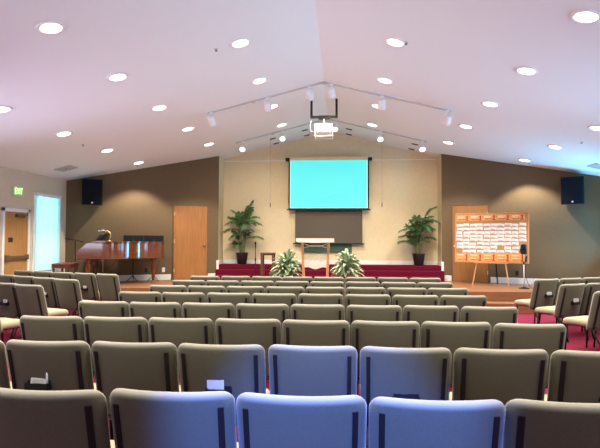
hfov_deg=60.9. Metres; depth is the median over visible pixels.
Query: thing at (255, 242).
microphone stand
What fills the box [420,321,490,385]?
chair
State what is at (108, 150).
recessed light
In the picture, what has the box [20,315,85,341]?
chair
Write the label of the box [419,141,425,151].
track spotlight
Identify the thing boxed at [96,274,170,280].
baseboard
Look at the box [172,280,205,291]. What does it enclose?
chair
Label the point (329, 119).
track
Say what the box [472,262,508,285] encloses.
easel
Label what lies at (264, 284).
chair
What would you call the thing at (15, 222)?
door
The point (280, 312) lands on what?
chair
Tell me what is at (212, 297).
chair
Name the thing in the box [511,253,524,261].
banner
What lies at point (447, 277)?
baseboard
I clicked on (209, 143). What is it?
recessed light
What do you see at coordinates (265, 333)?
chair
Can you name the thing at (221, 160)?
wall
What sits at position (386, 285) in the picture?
chair
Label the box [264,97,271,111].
track spotlight
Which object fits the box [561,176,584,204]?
wall speaker
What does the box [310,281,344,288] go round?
chair
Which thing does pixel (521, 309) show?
step
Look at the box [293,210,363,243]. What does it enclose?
roller blind
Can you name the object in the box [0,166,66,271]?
wall
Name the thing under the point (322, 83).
track
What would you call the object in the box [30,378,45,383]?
card
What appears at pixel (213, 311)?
chair
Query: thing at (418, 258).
pot
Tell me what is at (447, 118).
track spotlight
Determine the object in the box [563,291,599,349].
chair
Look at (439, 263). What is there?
baseboard
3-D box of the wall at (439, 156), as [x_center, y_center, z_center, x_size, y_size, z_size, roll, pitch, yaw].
[3.951,0.015,14.272,0.100,3.925,0.660,0,-2,4]
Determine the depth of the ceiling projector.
11.16 m
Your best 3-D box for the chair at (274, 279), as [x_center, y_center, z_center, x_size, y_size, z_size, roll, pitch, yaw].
[-0.581,1.371,9.337,0.550,0.862,0.612,0,-2,5]
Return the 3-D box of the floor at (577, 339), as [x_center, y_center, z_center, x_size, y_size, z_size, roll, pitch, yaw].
[0.079,1.715,5.236,13.500,0.100,19.160,0,-2,4]
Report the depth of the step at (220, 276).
13.59 m
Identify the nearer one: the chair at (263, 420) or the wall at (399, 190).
the chair at (263, 420)
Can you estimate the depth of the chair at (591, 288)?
7.89 m
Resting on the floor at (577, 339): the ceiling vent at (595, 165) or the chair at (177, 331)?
the chair at (177, 331)
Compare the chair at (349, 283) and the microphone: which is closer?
the chair at (349, 283)
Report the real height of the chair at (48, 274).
0.862 m
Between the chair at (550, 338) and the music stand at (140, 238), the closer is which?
the chair at (550, 338)
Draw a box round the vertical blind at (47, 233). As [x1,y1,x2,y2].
[35,192,61,269]
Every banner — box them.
[456,253,468,260]
[457,215,469,220]
[469,253,482,261]
[470,215,482,220]
[483,214,495,220]
[483,253,495,261]
[496,253,509,261]
[497,214,510,219]
[511,214,524,219]
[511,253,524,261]
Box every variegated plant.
[269,249,301,277]
[330,248,363,283]
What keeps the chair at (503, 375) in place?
on the floor at (577, 339)
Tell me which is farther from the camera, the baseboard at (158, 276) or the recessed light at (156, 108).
the baseboard at (158, 276)
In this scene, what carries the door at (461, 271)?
in the wall at (564, 240)
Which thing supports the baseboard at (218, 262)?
attached to the wall at (221, 160)
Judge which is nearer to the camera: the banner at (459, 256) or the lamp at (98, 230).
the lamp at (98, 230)
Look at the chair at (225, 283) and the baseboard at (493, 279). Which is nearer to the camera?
the chair at (225, 283)
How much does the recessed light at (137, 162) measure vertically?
0.093 m
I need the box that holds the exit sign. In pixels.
[13,186,22,195]
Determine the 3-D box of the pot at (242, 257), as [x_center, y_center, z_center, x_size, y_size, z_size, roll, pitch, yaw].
[-1.648,0.978,14.509,0.364,0.335,0.364,0,-2,4]
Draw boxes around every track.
[207,82,450,113]
[236,119,425,142]
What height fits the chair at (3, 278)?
0.862 m
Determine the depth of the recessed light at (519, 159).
12.36 m
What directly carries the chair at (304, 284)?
on the floor at (577, 339)
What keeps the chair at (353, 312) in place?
on the floor at (577, 339)
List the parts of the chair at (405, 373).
leg, backrest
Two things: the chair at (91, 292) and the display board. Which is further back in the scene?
the display board
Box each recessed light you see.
[0,105,12,113]
[36,21,65,34]
[55,131,72,136]
[99,148,114,152]
[107,73,128,81]
[132,161,144,164]
[151,105,167,111]
[181,126,194,131]
[203,142,214,146]
[230,38,250,48]
[251,77,267,84]
[271,104,278,108]
[275,123,287,127]
[366,123,378,126]
[376,77,392,83]
[385,37,405,47]
[442,140,454,144]
[458,124,473,128]
[481,101,499,107]
[515,66,538,75]
[518,158,531,162]
[547,145,562,149]
[570,9,599,23]
[588,125,599,131]
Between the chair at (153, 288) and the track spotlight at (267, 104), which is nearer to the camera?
the chair at (153, 288)
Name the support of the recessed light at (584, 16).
in the ceiling
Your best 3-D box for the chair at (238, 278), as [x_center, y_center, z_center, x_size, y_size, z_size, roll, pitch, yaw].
[-1.137,1.371,9.386,0.550,0.862,0.612,0,-2,4]
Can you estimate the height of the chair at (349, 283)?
0.862 m
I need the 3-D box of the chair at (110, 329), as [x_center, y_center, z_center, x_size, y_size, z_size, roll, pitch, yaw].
[-1.526,1.206,4.456,0.550,0.862,0.612,0,-2,4]
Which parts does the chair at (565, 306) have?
seat, backrest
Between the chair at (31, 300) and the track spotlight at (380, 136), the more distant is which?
the track spotlight at (380, 136)
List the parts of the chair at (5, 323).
seat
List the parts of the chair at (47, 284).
backrest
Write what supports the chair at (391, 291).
on the floor at (577, 339)
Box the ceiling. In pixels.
[0,0,599,180]
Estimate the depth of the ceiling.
8.06 m
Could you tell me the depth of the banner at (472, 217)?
12.81 m
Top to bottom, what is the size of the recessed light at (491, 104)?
0.093 m
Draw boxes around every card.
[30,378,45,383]
[207,380,223,389]
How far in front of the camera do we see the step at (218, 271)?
13.84 m
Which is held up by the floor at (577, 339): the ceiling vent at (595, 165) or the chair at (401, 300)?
the chair at (401, 300)
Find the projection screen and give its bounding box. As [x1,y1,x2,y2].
[286,157,371,209]
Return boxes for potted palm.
[222,200,263,263]
[397,206,440,265]
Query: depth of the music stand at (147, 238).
13.57 m
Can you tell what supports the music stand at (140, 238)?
on the floor at (500, 292)
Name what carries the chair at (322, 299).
on the floor at (577, 339)
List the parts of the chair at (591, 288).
backrest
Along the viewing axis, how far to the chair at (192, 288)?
7.13 m
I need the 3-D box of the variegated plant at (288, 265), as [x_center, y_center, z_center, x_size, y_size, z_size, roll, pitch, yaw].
[-0.328,1.049,12.663,0.909,0.880,0.920,0,-2,4]
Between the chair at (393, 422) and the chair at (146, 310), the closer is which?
the chair at (393, 422)
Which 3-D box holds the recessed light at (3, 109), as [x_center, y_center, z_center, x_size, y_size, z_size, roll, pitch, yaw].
[-4.535,-1.735,7.736,0.309,0.093,0.318,0,-2,11]
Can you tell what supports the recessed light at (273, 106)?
in the ceiling
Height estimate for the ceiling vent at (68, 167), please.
0.112 m
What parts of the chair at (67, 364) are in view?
backrest, leg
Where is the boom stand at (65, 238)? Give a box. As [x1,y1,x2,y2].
[65,238,82,273]
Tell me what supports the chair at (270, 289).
on the floor at (577, 339)
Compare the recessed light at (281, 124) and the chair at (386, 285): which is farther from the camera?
the recessed light at (281, 124)
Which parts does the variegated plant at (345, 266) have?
pot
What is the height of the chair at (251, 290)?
0.862 m
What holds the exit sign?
attached to the wall at (30, 183)
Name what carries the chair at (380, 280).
on the floor at (577, 339)
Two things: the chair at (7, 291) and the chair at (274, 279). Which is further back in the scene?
the chair at (274, 279)
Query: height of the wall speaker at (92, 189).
0.671 m
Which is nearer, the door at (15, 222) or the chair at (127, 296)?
the chair at (127, 296)
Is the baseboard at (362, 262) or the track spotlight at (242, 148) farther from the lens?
the baseboard at (362, 262)
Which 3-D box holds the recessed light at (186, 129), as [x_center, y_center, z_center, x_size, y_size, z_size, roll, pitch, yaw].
[-2.442,-2.071,11.126,0.309,0.093,0.318,0,-2,11]
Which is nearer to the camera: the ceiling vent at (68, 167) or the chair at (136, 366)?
the chair at (136, 366)
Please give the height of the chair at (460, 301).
0.862 m
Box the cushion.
[51,262,78,265]
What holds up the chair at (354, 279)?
on the floor at (577, 339)
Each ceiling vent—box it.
[54,165,77,171]
[587,163,599,168]
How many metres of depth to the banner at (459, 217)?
12.97 m
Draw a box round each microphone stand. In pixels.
[254,242,255,275]
[519,244,530,288]
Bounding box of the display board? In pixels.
[455,212,528,263]
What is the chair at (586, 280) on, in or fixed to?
on the floor at (577, 339)
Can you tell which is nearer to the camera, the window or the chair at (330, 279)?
the chair at (330, 279)
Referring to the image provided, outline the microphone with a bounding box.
[270,155,270,206]
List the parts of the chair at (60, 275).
backrest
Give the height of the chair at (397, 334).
0.862 m
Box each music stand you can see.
[123,235,143,281]
[144,235,163,280]
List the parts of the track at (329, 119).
track rail, track rail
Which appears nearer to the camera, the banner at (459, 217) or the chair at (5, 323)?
the chair at (5, 323)
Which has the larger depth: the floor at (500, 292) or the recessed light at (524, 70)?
the floor at (500, 292)
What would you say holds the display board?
on the easel
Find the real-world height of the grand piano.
1.241 m
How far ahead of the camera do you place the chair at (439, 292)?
6.90 m
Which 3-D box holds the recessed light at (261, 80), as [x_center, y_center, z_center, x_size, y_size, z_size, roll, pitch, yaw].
[-0.735,-2.590,9.237,0.309,0.093,0.318,0,-2,11]
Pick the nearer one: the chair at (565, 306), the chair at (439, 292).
the chair at (439, 292)
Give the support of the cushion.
on the piano bench
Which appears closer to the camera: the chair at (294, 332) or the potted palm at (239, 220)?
the chair at (294, 332)
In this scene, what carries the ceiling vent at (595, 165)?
in the ceiling
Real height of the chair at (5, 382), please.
0.862 m
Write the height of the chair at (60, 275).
0.862 m
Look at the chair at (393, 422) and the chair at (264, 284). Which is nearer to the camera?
the chair at (393, 422)
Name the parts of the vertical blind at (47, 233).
head rail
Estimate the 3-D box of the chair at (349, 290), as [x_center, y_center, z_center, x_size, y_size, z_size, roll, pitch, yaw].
[0.924,1.307,7.249,0.550,0.862,0.612,0,-2,5]
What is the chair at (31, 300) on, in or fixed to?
on the floor at (577, 339)
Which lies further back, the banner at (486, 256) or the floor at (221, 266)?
the floor at (221, 266)
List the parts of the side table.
leg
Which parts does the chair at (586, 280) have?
backrest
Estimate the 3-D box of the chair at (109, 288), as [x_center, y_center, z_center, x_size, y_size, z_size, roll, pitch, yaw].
[-3.559,1.378,9.846,0.550,0.862,0.612,-1,-2,27]
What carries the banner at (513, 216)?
attached to the display board
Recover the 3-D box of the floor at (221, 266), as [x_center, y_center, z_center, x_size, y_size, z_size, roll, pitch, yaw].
[0.802,1.351,14.415,6.200,0.400,0.580,0,-2,4]
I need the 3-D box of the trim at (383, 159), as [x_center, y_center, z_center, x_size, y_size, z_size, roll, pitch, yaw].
[0.835,-1.847,14.804,6.200,0.020,0.012,0,-2,4]
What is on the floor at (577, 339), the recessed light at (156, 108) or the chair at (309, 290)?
the chair at (309, 290)
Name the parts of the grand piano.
key arm, leg, leg, lid, leg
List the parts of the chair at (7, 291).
backrest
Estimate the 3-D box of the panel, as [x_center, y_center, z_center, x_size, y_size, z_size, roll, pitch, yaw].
[0.765,0.696,14.705,1.440,0.250,0.040,0,-2,4]
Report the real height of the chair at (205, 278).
0.862 m
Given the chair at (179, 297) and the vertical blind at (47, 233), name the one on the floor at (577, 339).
the chair at (179, 297)
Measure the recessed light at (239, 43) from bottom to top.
0.093 m
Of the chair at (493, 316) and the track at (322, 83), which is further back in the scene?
the track at (322, 83)
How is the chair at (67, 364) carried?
on the floor at (577, 339)
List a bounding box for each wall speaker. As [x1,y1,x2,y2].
[82,179,102,204]
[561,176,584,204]
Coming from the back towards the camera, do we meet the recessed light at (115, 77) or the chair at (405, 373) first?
the recessed light at (115, 77)
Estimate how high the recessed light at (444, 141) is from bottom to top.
0.093 m
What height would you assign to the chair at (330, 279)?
0.862 m
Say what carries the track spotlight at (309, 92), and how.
attached to the track at (322, 83)
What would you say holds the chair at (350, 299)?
on the floor at (577, 339)
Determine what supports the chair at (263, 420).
on the floor at (577, 339)
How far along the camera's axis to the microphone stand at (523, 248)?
11.64 m
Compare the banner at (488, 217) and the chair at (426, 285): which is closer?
the chair at (426, 285)
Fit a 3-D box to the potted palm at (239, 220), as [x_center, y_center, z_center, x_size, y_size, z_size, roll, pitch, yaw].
[-1.643,0.224,14.500,1.234,1.842,0.779,0,-2,11]
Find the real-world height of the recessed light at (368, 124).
0.093 m
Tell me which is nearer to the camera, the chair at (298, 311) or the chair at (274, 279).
the chair at (298, 311)
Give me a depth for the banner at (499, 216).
12.48 m
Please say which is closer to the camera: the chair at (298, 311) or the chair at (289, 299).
the chair at (298, 311)
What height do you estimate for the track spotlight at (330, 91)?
0.288 m
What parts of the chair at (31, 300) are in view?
backrest, seat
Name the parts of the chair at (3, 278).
backrest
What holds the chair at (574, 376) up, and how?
on the floor at (577, 339)
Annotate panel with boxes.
[304,244,351,252]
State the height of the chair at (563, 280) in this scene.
0.862 m
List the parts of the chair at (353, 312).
backrest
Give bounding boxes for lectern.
[296,238,333,276]
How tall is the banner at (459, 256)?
0.202 m
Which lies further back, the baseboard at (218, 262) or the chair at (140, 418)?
the baseboard at (218, 262)
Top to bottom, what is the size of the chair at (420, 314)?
0.862 m
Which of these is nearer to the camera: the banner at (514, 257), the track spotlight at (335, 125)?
the banner at (514, 257)
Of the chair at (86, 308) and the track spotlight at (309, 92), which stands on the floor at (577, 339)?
the chair at (86, 308)
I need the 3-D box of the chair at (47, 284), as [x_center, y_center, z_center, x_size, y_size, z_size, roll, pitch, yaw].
[-4.261,1.343,8.876,0.550,0.862,0.612,-1,-2,25]
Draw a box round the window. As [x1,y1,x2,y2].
[32,192,57,271]
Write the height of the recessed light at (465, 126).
0.093 m
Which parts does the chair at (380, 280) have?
backrest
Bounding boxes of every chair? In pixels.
[0,274,14,317]
[0,283,20,339]
[0,318,19,342]
[0,341,11,388]
[0,387,114,447]
[6,339,113,439]
[12,284,68,338]
[13,275,33,284]
[14,270,33,275]
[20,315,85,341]
[33,271,53,277]
[33,277,75,315]
[53,272,74,315]
[54,278,91,315]
[72,272,99,315]
[78,301,129,339]
[83,316,148,377]
[92,341,180,419]
[96,273,120,300]
[109,388,238,447]
[118,291,161,303]
[129,302,181,342]
[148,317,213,378]
[149,285,186,293]
[162,292,205,317]
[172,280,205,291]
[178,343,269,425]
[182,302,234,344]
[187,285,225,302]
[190,276,219,281]
[206,280,239,287]
[207,292,250,318]
[215,318,281,380]
[221,276,250,282]
[226,286,264,303]
[236,303,288,344]
[236,392,366,447]
[240,280,273,292]
[252,276,281,285]
[252,293,296,318]
[265,286,304,303]
[268,344,357,395]
[275,281,309,289]
[282,276,312,283]
[282,319,349,345]
[290,304,344,319]
[298,293,342,304]
[305,287,344,307]
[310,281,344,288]
[313,277,343,281]
[345,277,375,282]
[345,281,379,295]
[345,294,390,320]
[346,287,385,294]
[346,305,401,345]
[351,320,419,394]
[360,346,451,447]
[369,397,505,447]
[377,277,407,286]
[381,282,415,289]
[386,287,426,304]
[392,295,438,320]
[403,305,458,347]
[409,278,440,287]
[417,282,452,289]
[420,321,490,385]
[427,288,467,299]
[439,295,486,321]
[449,347,548,405]
[460,306,517,348]
[492,323,565,388]
[503,399,599,447]
[514,278,559,323]
[535,283,588,341]
[539,278,581,326]
[544,350,599,402]
[561,277,599,321]
[563,283,599,339]
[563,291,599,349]
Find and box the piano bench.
[51,262,78,272]
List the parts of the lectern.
post, wavy panel, post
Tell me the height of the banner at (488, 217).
0.157 m
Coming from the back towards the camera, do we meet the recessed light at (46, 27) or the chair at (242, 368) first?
the recessed light at (46, 27)
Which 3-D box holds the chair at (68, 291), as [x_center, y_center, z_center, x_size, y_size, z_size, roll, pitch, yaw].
[-3.737,1.334,8.543,0.550,0.862,0.612,-1,-2,26]
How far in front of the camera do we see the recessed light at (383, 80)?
9.17 m
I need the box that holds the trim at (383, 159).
[224,159,437,161]
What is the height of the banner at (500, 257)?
0.200 m
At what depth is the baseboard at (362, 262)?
14.62 m
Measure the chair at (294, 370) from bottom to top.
0.862 m
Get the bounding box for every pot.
[236,252,248,263]
[412,253,424,265]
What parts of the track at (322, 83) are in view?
track rail, track rail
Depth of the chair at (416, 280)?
8.83 m
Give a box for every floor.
[0,310,599,441]
[97,279,532,301]
[219,264,440,270]
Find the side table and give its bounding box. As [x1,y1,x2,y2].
[260,252,275,275]
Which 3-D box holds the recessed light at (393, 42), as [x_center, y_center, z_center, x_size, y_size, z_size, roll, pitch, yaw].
[1.388,-2.643,7.431,0.309,0.093,0.318,0,-2,11]
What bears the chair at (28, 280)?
on the floor at (577, 339)
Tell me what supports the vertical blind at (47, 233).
attached to the window
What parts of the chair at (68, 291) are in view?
backrest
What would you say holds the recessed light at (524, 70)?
in the ceiling
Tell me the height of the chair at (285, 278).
0.862 m
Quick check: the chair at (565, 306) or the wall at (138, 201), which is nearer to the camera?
the chair at (565, 306)
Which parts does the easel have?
leg, leg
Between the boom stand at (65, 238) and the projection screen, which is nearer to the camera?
the boom stand at (65, 238)
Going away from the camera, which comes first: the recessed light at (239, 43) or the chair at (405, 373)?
the chair at (405, 373)
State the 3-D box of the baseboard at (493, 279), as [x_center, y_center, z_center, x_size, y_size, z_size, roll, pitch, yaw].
[6.115,1.435,12.591,2.676,0.150,0.020,-1,-2,30]
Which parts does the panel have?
panel frame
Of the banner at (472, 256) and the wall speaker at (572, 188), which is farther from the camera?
the banner at (472, 256)
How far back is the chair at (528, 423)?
2.00 m
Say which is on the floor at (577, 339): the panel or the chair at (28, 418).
the chair at (28, 418)
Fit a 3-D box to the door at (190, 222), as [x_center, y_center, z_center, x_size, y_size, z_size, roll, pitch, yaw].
[-3.021,0.497,14.099,0.970,2.060,0.118,1,-2,-21]
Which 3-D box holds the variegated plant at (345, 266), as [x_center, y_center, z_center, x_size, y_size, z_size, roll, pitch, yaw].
[1.156,1.047,12.546,0.891,0.887,0.902,0,-2,4]
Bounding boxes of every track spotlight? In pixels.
[207,112,216,126]
[239,141,245,151]
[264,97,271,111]
[279,131,285,141]
[306,86,313,100]
[327,84,335,98]
[333,121,337,131]
[377,131,383,141]
[378,96,385,110]
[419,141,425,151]
[442,110,451,125]
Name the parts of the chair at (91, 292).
backrest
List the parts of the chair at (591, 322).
leg, seat, leg, backrest, leg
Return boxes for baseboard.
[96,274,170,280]
[216,260,222,268]
[223,260,436,264]
[437,261,443,270]
[445,275,451,280]
[491,277,559,284]
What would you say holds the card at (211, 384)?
in the chair at (242, 368)
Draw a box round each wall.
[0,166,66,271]
[65,156,218,279]
[218,156,223,259]
[223,132,437,260]
[437,155,441,261]
[441,154,599,282]
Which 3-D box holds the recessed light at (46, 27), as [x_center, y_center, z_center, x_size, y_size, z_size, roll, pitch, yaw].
[-2.857,-2.247,5.850,0.309,0.093,0.318,0,-2,11]
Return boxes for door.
[0,207,30,274]
[172,204,207,279]
[451,204,489,282]
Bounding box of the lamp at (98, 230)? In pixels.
[98,230,111,241]
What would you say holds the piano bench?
on the floor at (500, 292)
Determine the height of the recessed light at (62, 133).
0.093 m
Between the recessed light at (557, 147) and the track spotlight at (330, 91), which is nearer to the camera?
the track spotlight at (330, 91)
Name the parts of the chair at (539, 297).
seat, backrest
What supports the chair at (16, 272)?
on the floor at (577, 339)
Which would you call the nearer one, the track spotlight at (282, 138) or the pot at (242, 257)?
the track spotlight at (282, 138)
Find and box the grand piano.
[76,233,164,281]
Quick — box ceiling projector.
[310,98,337,138]
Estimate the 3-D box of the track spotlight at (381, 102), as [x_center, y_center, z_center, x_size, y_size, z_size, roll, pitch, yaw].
[1.624,-2.392,10.097,0.164,0.287,0.241,0,-2,4]
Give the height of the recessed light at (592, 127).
0.093 m
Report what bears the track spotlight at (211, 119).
attached to the track at (322, 83)
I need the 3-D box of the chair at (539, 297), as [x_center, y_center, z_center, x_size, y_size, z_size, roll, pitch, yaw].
[4.144,1.374,8.931,0.550,0.862,0.612,1,-2,-22]
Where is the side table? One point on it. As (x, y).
(262, 254)
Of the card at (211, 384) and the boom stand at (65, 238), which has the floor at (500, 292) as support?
the boom stand at (65, 238)
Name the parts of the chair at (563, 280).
backrest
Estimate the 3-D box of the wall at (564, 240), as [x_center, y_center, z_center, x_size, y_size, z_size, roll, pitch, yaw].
[5.609,-0.021,13.013,3.936,3.925,0.120,-1,-2,30]
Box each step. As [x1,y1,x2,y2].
[82,298,537,313]
[215,269,444,281]
[217,275,441,281]
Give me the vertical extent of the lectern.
1.135 m
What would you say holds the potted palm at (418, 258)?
on the floor at (221, 266)

